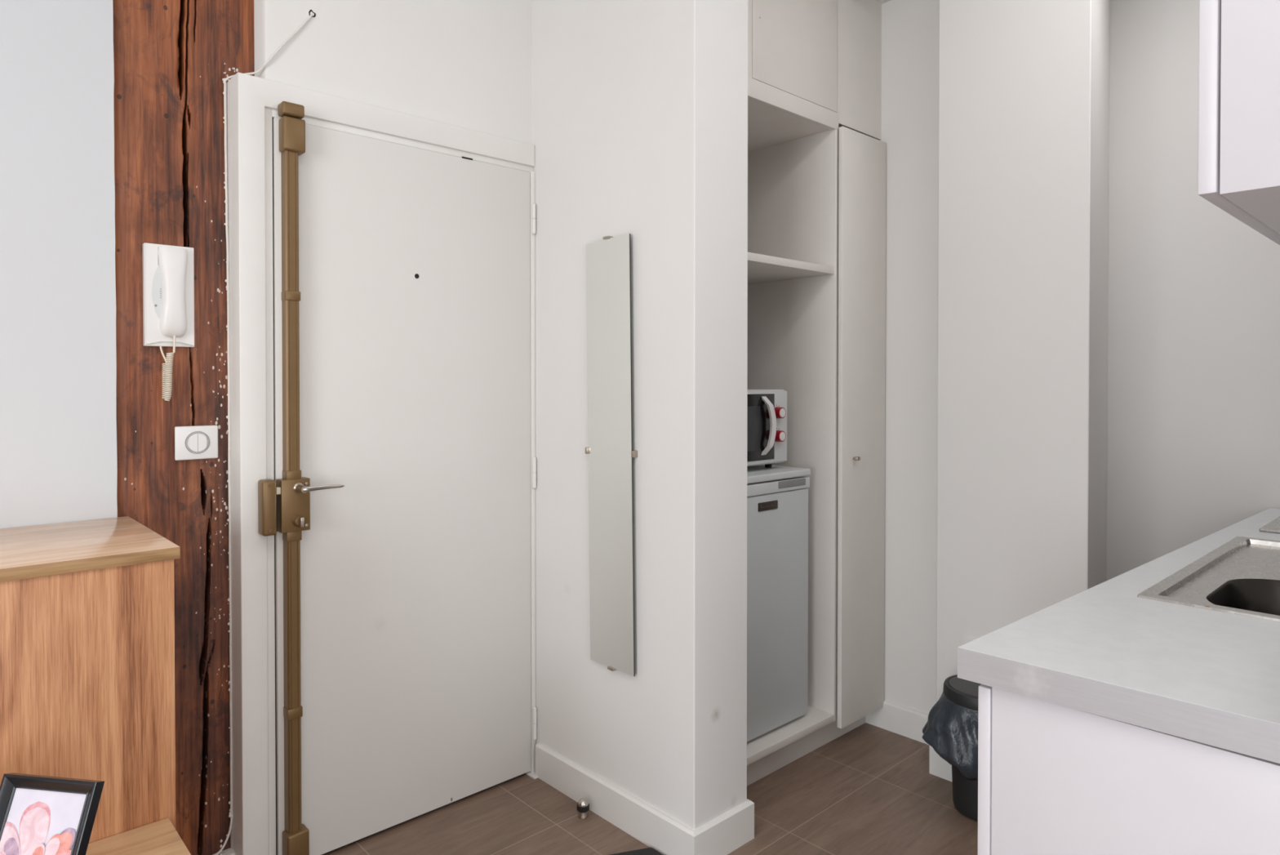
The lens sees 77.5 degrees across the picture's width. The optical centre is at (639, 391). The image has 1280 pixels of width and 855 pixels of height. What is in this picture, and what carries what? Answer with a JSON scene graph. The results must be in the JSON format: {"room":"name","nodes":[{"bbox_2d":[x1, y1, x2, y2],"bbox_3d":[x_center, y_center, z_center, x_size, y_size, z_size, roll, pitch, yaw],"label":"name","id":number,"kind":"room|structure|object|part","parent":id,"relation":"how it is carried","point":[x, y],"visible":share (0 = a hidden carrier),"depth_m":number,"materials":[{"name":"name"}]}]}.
{"room":"studio apartment","nodes":[
{"label":"studio apartment","id":0,"kind":"room"},
{"bbox_2d":[0,0,117,528],"bbox_3d":[-2.990,-0.151,0.569,4.387,2.950,0.300,-1,1,-43],"label":"wall","id":1,"kind":"structure","parent":0,"point":[59,461],"depth_m":1.87,"materials":[{"name":"paint"}]},
{"bbox_2d":[196,847,235,854],"bbox_3d":[-1.220,1.269,2.112,0.260,0.077,0.165,-1,1,-43],"label":"baseboard","id":2,"kind":"structure","parent":1,"relation":"attached to","point":[228,851],"depth_m":2.13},
{"bbox_2d":[253,0,532,144],"bbox_3d":[-0.796,-1.224,2.547,0.888,0.850,0.360,-1,1,-43],"label":"wall","id":3,"kind":"structure","parent":0,"point":[465,64],"depth_m":2.41,"materials":[{"name":"paint"}]},
{"bbox_2d":[308,9,315,17],"bbox_3d":[-0.906,-1.042,2.203,0.022,0.024,0.002,-1,1,-43],"label":"hook","id":4,"kind":"object","parent":3,"relation":"attached to","point":[310,11],"visible":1,"depth_m":2.20,"materials":[{"name":"silver metal"}]},
{"bbox_2d":[227,72,537,854],"bbox_3d":[-0.759,0.237,2.455,0.932,2.131,0.250,-1,1,-43],"label":"door","id":5,"kind":"structure","parent":3,"relation":"attached to","point":[417,277],"depth_m":2.34,"materials":[{"name":"paint"}]},
{"bbox_2d":[226,81,233,849],"bbox_3d":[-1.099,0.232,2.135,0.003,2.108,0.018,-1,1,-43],"label":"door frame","id":6,"kind":"structure","parent":5,"relation":"attached to","point":[227,82],"depth_m":2.12,"materials":[{"name":"white wood"}]},
{"bbox_2d":[214,13,313,854],"bbox_3d":[-1.012,0.096,2.142,0.258,2.272,0.048,0,1,-23],"label":"cable","id":7,"kind":"object","parent":5,"relation":"attached to","point":[291,36],"visible":0.93,"depth_m":2.13,"materials":[{"name":"white plastic"}]},
{"bbox_2d":[257,101,344,854],"bbox_3d":[-0.905,0.255,2.131,0.196,2.041,0.096,-1,1,-43],"label":"door lock","id":8,"kind":"object","parent":5,"relation":"attached to","point":[284,504],"visible":1,"depth_m":2.13,"materials":[{"name":"brown metal"}]},
{"bbox_3d":[-0.937,0.278,2.144,0.035,1.855,0.033,-1,1,-43],"label":"rail","id":9,"kind":"part","parent":8,"relation":"part of","materials":[{"name":"brown metal"}]},
{"bbox_3d":[-0.847,0.258,2.132,0.110,0.015,0.019,-1,1,-43],"label":"handle","id":10,"kind":"part","parent":8,"relation":"part of","materials":[{"name":"silver metal"}]},
{"bbox_2d":[323,722,977,854],"bbox_3d":[0.058,1.383,-0.305,8.050,0.100,5.850,-1,1,-43],"label":"floor","id":11,"kind":"structure","parent":0,"point":[869,789],"depth_m":2.43,"materials":[{"name":"tile"}]},
{"bbox_2d":[0,515,180,843],"bbox_3d":[-1.470,0.814,1.440,1.028,1.000,0.498,-1,1,-43],"label":"base cabinet","id":12,"kind":"object","parent":11,"relation":"on","point":[87,606],"visible":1,"depth_m":1.52,"materials":[{"name":"brown wood"}]},
{"bbox_2d":[85,817,191,854],"bbox_3d":[-1.115,1.088,1.095,0.934,0.460,0.504,-1,1,-43],"label":"bench","id":13,"kind":"object","parent":11,"relation":"on","point":[161,837],"visible":1,"depth_m":1.50,"materials":[{"name":"brown wood"}]},
{"bbox_2d":[0,772,104,854],"bbox_3d":[-0.977,0.746,1.299,0.176,0.217,0.126,0,1,9],"label":"picture frame","id":14,"kind":"object","parent":13,"relation":"on","point":[40,814],"visible":1,"depth_m":1.30,"materials":[{"name":"black paint"}]},
{"bbox_2d":[0,787,86,854],"bbox_3d":[-0.981,0.747,1.287,0.168,0.176,0.068,0,1,9],"label":"print","id":15,"kind":"object","parent":14,"relation":"attached to","point":[33,820],"depth_m":1.30,"materials":[{"name":"paper"}]},
{"bbox_2d":[112,0,254,854],"bbox_3d":[-1.248,-0.200,2.157,0.342,2.890,0.235,-1,1,-43],"label":"timber post","id":16,"kind":"object","parent":11,"relation":"on","point":[171,58],"visible":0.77,"depth_m":2.07,"materials":[{"name":"brown wood"}]},
{"bbox_2d":[142,242,194,400],"bbox_3d":[-1.185,-0.172,2.012,0.111,0.394,0.059,-1,1,-43],"label":"phone","id":17,"kind":"object","parent":16,"relation":"attached to","point":[168,271],"visible":1,"depth_m":1.99,"materials":[{"name":"white plastic"}]},
{"bbox_3d":[-1.206,-0.249,1.996,0.030,0.132,0.004,-1,1,-43],"label":"speaker panel","id":18,"kind":"part","parent":17,"relation":"part of","materials":[{"name":"white plastic"}]},
{"bbox_3d":[-1.191,-0.057,2.010,0.040,0.165,0.021,0,1,-5],"label":"coiled cord","id":19,"kind":"part","parent":17,"relation":"part of","materials":[{"name":"beige plastic"}]},
{"bbox_2d":[174,425,217,460],"bbox_3d":[-1.154,0.134,2.075,0.100,0.087,0.015,-1,1,-43],"label":"light switch","id":20,"kind":"object","parent":16,"relation":"attached to","point":[197,442],"visible":1,"depth_m":2.07,"materials":[{"name":"white plastic"}]},
{"bbox_2d":[577,797,589,818],"bbox_3d":[-0.174,1.275,2.443,0.039,0.054,0.039,-1,1,-43],"label":"door stop","id":21,"kind":"object","parent":11,"relation":"on","point":[583,805],"visible":1,"depth_m":2.43,"materials":[{"name":"silver metal"}]},
{"bbox_2d":[608,847,663,854],"bbox_3d":[-0.009,1.301,2.050,0.352,0.012,0.594,-1,1,-43],"label":"door mat","id":22,"kind":"object","parent":11,"relation":"on","point":[647,851],"visible":1,"depth_m":2.23,"materials":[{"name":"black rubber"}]},
{"bbox_2d":[532,0,747,829],"bbox_3d":[-0.149,-0.175,2.643,0.226,2.950,1.116,-1,1,-43],"label":"wall pier","id":23,"kind":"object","parent":11,"relation":"on","point":[640,107],"visible":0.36,"depth_m":2.29,"materials":[{"name":"paint"}]},
{"bbox_2d":[585,233,637,675],"bbox_3d":[-0.089,0.186,2.402,0.020,1.304,0.226,-1,1,-43],"label":"wall mirror","id":24,"kind":"object","parent":23,"relation":"attached to","point":[611,453],"visible":1,"depth_m":2.39,"materials":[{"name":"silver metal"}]},
{"bbox_2d":[535,742,754,854],"bbox_3d":[-0.010,1.247,2.509,0.255,0.110,0.736,-1,1,-43],"label":"baseboard","id":25,"kind":"object","parent":23,"relation":"attached to","point":[726,833],"visible":0.83,"depth_m":2.31,"materials":[{"name":"white wood"}]},
{"bbox_2d":[746,0,886,785],"bbox_3d":[0.320,-0.089,3.015,0.963,2.770,0.839,-1,1,-43],"label":"storage cabinet","id":26,"kind":"object","parent":11,"relation":"on","point":[816,198],"visible":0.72,"depth_m":2.92,"materials":[{"name":"white wood"}]},
{"bbox_2d":[746,464,810,741],"bbox_3d":[0.224,0.721,2.901,0.507,0.891,0.598,-1,1,-43],"label":"refrigerator","id":27,"kind":"object","parent":26,"relation":"in","point":[777,495],"visible":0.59,"depth_m":2.73,"materials":[{"name":"grey plastic"}]},
{"bbox_2d":[746,388,786,467],"bbox_3d":[0.261,0.135,2.827,0.446,0.283,0.368,-1,1,-43],"label":"microwave","id":28,"kind":"object","parent":27,"relation":"on","point":[766,409],"visible":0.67,"depth_m":2.77,"materials":[{"name":"white plastic"}]},
{"bbox_3d":[0.334,0.127,2.690,0.366,0.253,0.015,-1,1,-43],"label":"door","id":29,"kind":"part","parent":28,"relation":"part of","materials":[{"name":"black glass"}]},
{"bbox_3d":[0.339,0.125,2.683,0.363,0.230,0.004,-1,1,-43],"label":"dark glass","id":30,"kind":"part","parent":28,"relation":"part of","materials":[{"name":"black glass"}]},
{"bbox_3d":[0.445,0.119,2.769,0.058,0.203,0.029,-1,1,-43],"label":"handle","id":31,"kind":"part","parent":28,"relation":"part of","materials":[{"name":"white plastic"}]},
{"bbox_3d":[0.497,0.125,2.842,0.077,0.253,0.013,-1,1,-43],"label":"control panel","id":32,"kind":"part","parent":28,"relation":"part of","materials":[{"name":"white plastic"}]},
{"bbox_3d":[0.223,0.288,2.897,0.507,0.025,0.598,-1,1,-43],"label":"panel","id":33,"kind":"part","parent":27,"relation":"part of","materials":[{"name":"white plastic"}]},
{"bbox_2d":[747,252,834,284],"bbox_3d":[0.199,-0.434,2.930,0.639,0.026,0.778,-1,1,-43],"label":"shelf","id":34,"kind":"object","parent":26,"relation":"attached to","point":[762,268],"depth_m":2.81,"materials":[{"name":"white wood"}]},
{"bbox_3d":[0.527,-1.235,2.702,0.477,0.472,0.018,-1,1,-43],"label":"door","id":35,"kind":"part","parent":26,"relation":"part of","materials":[{"name":"white wood"}]},
{"bbox_3d":[0.785,0.244,2.895,0.021,0.014,0.025,-1,1,-43],"label":"knob","id":36,"kind":"part","parent":26,"relation":"part of","materials":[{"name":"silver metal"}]},
{"bbox_3d":[0.826,0.133,2.960,0.296,2.159,0.019,-1,1,-43],"label":"tall door","id":37,"kind":"part","parent":26,"relation":"part of","materials":[{"name":"white wood"}]},
{"bbox_2d":[922,674,981,820],"bbox_3d":[1.028,1.107,2.472,0.297,0.391,0.262,0,1,-9],"label":"rubbish bin","id":38,"kind":"object","parent":11,"relation":"on","point":[951,727],"visible":0.49,"depth_m":2.41,"materials":[{"name":"plastic"}]},
{"bbox_3d":[1.062,0.915,2.473,0.195,0.008,0.195,-1,1,-43],"label":"lid","id":39,"kind":"part","parent":38,"relation":"part of","materials":[{"name":"plastic"}]},
{"bbox_2d":[977,684,1279,854],"bbox_3d":[1.588,0.898,1.865,2.184,0.822,0.674,-1,1,-43],"label":"base cabinet","id":40,"kind":"object","parent":11,"relation":"on","point":[1054,779],"visible":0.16,"depth_m":1.21,"materials":[{"name":"white laminate"}]},
{"bbox_3d":[0.802,0.852,1.545,0.596,0.712,0.021,-1,1,-42],"label":"door","id":41,"kind":"part","parent":40,"relation":"part of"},
{"bbox_2d":[957,507,1279,763],"bbox_3d":[1.608,0.455,1.882,2.284,0.052,0.679,-1,1,-43],"label":"countertop","id":42,"kind":"structure","parent":40,"relation":"on","point":[1203,675],"depth_m":1.31,"materials":[{"name":"laminate"}]},
{"bbox_2d":[1137,536,1279,621],"bbox_3d":[1.552,0.401,1.813,0.941,0.352,0.485,-1,1,-43],"label":"sink","id":43,"kind":"object","parent":42,"relation":"in","point":[1242,575],"visible":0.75,"depth_m":1.85,"materials":[{"name":"silver metal"}]},
{"bbox_3d":[1.401,0.509,1.650,0.400,0.139,0.340,-1,1,-43],"label":"bowl","id":44,"kind":"part","parent":43,"relation":"part of","materials":[{"name":"metal"}]},
{"bbox_2d":[1258,515,1279,533],"bbox_3d":[2.215,0.415,2.411,0.520,0.014,0.462,-1,1,-43],"label":"cooktop","id":45,"kind":"object","parent":42,"relation":"in","point":[1273,526],"visible":1,"depth_m":2.42,"materials":[{"name":"silver metal"}]},
{"bbox_2d":[838,0,881,140],"bbox_3d":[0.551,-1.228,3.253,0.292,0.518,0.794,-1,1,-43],"label":"door","id":46,"kind":"structure","parent":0,"point":[860,20],"depth_m":2.96,"materials":[{"name":"white wood"}]},
{"bbox_2d":[875,0,892,4],"bbox_3d":[0.354,-1.569,2.964,0.969,0.170,1.305,-1,1,-43],"label":"ceiling","id":47,"kind":"structure","parent":0,"point":[882,2],"depth_m":3.03,"materials":[{"name":"paint"}]},
{"bbox_2d":[880,0,1279,714],"bbox_3d":[1.536,-0.180,3.056,1.270,2.950,2.800,-1,1,-43],"label":"wall","id":48,"kind":"structure","parent":0,"point":[1082,346],"depth_m":2.90,"materials":[{"name":"paint"}]},
{"bbox_2d":[865,699,951,781],"bbox_3d":[1.102,1.246,2.743,0.215,0.105,0.893,-1,1,-43],"label":"baseboard","id":49,"kind":"structure","parent":48,"relation":"attached to","point":[902,720],"depth_m":2.98,"materials":[{"name":"white wood"}]},
{"bbox_2d":[964,636,973,643],"bbox_3d":[1.100,0.850,2.598,0.011,0.078,0.080,-1,1,-43],"label":"wall socket","id":50,"kind":"object","parent":48,"relation":"attached to","point":[966,639],"visible":0.2,"depth_m":2.62,"materials":[{"name":"white plastic"}]},
{"bbox_3d":[1.877,-0.162,1.518,2.420,2.950,0.200,-1,1,-43],"label":"wall","id":51,"kind":"structure","parent":0,"visible":0},
{"bbox_2d":[1197,0,1279,244],"bbox_3d":[1.540,-0.706,1.573,1.792,0.868,0.344,-1,1,-43],"label":"upper cabinet","id":52,"kind":"object","parent":51,"relation":"attached to","point":[1238,160],"visible":1,"depth_m":1.07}
]}

